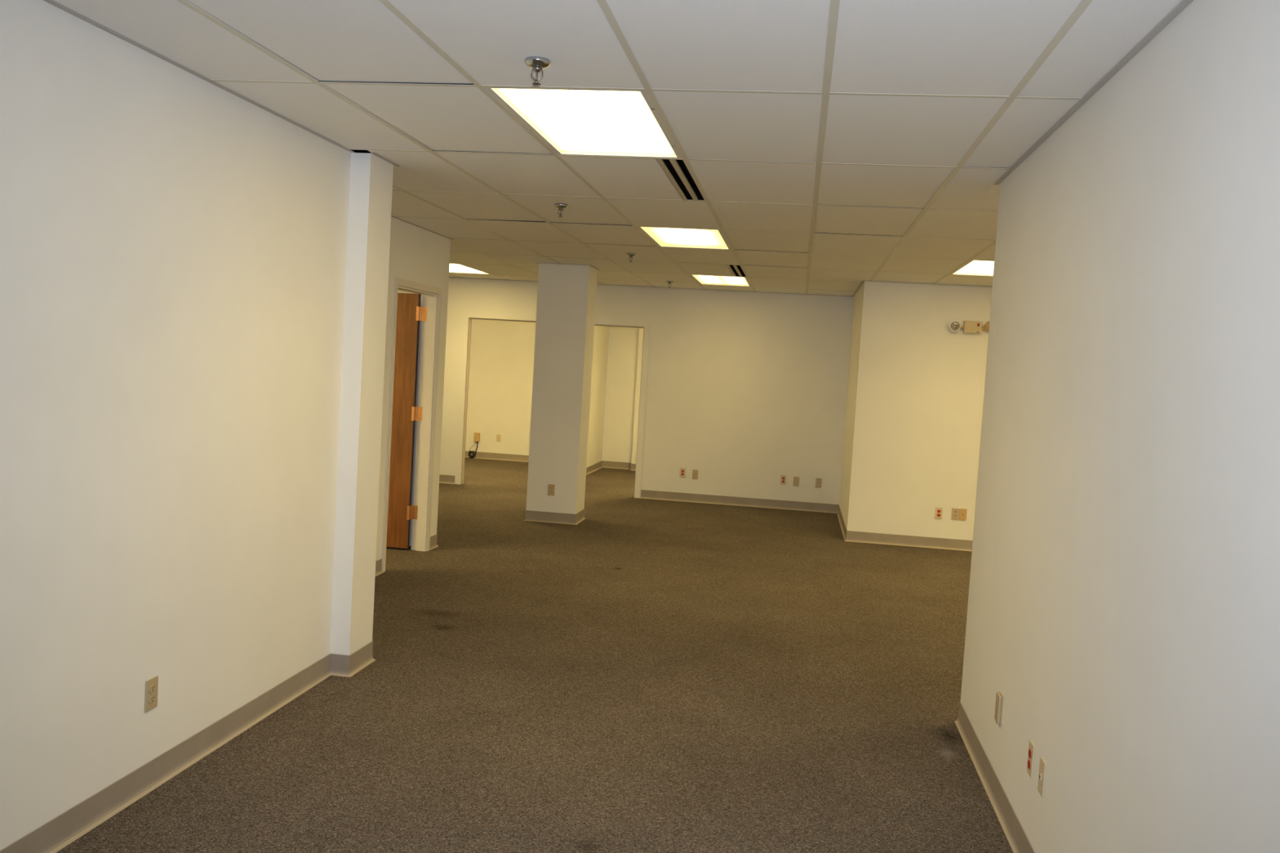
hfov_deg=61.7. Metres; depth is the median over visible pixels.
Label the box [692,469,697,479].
jack plate
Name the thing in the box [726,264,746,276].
ceiling vent
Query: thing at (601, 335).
wall
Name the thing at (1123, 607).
wall
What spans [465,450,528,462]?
baseboard
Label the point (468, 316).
trim
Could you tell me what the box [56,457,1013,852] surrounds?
floor
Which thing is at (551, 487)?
outlet
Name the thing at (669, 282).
sprinkler
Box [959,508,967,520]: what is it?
jack plate
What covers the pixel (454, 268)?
ceiling light
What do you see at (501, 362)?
wall
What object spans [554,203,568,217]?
sprinkler
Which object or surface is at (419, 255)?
wall
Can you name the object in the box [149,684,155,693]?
receptacle
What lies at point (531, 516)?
baseboard
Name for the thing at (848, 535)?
baseboard
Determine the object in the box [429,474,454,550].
baseboard
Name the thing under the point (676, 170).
ceiling vent
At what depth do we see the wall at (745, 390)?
13.00 m
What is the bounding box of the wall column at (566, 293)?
[525,262,597,514]
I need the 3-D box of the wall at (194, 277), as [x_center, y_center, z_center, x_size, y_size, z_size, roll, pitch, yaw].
[-2.029,0.128,1.740,0.221,2.598,7.831,4,3,8]
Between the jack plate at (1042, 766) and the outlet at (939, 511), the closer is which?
the jack plate at (1042, 766)
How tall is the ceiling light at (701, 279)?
0.106 m
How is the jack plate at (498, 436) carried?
attached to the wall at (501, 362)
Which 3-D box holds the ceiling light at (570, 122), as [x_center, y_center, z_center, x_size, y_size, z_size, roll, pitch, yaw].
[-0.179,-1.273,4.365,0.602,0.106,1.211,4,3,8]
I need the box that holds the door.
[381,277,441,572]
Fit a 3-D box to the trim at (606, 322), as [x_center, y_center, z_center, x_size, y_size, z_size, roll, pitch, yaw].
[-0.433,-0.235,13.294,1.015,2.175,0.144,4,3,8]
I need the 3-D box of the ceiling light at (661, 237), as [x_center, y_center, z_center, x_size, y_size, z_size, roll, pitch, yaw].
[0.356,-1.451,7.979,0.602,0.106,1.211,4,3,8]
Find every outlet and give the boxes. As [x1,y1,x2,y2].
[144,675,158,712]
[547,484,555,495]
[679,467,685,477]
[780,475,786,484]
[934,506,942,519]
[1026,739,1035,778]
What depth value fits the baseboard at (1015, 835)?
4.25 m
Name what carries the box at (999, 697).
attached to the wall at (1123, 607)
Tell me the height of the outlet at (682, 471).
0.114 m
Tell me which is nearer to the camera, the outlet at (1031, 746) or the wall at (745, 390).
the outlet at (1031, 746)
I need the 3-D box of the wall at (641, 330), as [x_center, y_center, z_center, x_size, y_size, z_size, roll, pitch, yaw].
[1.609,-0.506,16.361,3.370,2.598,0.130,4,3,8]
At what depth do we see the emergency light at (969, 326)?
10.39 m
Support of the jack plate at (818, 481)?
attached to the wall at (745, 390)
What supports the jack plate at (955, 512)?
attached to the wall at (915, 392)
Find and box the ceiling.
[43,0,1193,296]
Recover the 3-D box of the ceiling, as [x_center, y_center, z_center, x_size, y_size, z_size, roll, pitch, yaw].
[0.696,-1.632,7.168,11.948,0.602,19.766,4,3,8]
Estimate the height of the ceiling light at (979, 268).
0.106 m
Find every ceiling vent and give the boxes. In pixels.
[656,159,705,200]
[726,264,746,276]
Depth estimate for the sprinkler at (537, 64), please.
3.42 m
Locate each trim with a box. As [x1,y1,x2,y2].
[455,311,536,484]
[594,319,649,497]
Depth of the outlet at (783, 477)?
12.95 m
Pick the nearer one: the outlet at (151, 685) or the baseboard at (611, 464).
the outlet at (151, 685)
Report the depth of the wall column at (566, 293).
10.75 m
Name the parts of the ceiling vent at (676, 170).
blade, blade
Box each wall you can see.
[0,0,393,850]
[375,216,450,560]
[440,277,853,504]
[465,319,639,462]
[586,325,609,467]
[631,328,644,463]
[839,280,992,540]
[960,0,1279,852]
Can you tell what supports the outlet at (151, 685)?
attached to the wall at (194, 277)
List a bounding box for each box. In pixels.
[468,432,479,458]
[994,691,1003,725]
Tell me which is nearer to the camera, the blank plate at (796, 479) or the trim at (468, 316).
the blank plate at (796, 479)
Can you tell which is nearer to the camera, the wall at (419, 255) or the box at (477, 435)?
the wall at (419, 255)
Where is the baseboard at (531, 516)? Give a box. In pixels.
[523,508,585,524]
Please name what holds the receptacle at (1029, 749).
attached to the outlet at (1031, 746)
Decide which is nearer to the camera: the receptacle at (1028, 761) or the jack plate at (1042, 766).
the jack plate at (1042, 766)
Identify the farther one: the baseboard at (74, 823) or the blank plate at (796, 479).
the blank plate at (796, 479)
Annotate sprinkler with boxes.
[524,56,551,84]
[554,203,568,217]
[626,253,635,262]
[666,280,673,288]
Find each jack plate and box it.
[496,434,500,441]
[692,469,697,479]
[815,478,822,488]
[951,507,959,519]
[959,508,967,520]
[1037,756,1046,798]
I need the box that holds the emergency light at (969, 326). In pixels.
[949,320,989,333]
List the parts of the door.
plate, plate, plate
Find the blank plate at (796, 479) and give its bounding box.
[792,476,799,486]
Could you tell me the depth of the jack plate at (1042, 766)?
3.51 m
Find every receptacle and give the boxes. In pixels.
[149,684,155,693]
[149,694,155,703]
[1027,760,1031,769]
[1028,748,1031,758]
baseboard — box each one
[0,558,383,852]
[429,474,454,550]
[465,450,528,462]
[523,508,585,524]
[586,460,635,475]
[640,489,973,551]
[954,701,1035,852]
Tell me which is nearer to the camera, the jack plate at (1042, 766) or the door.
the jack plate at (1042, 766)
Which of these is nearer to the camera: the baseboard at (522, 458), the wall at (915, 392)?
the wall at (915, 392)
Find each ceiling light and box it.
[448,263,489,274]
[484,87,681,158]
[637,226,731,249]
[690,275,751,286]
[950,260,994,275]
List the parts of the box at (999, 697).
plate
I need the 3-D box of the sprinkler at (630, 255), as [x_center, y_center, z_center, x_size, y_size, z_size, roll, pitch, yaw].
[-0.077,-1.460,9.266,0.083,0.076,0.083,4,3,8]
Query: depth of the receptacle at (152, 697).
3.86 m

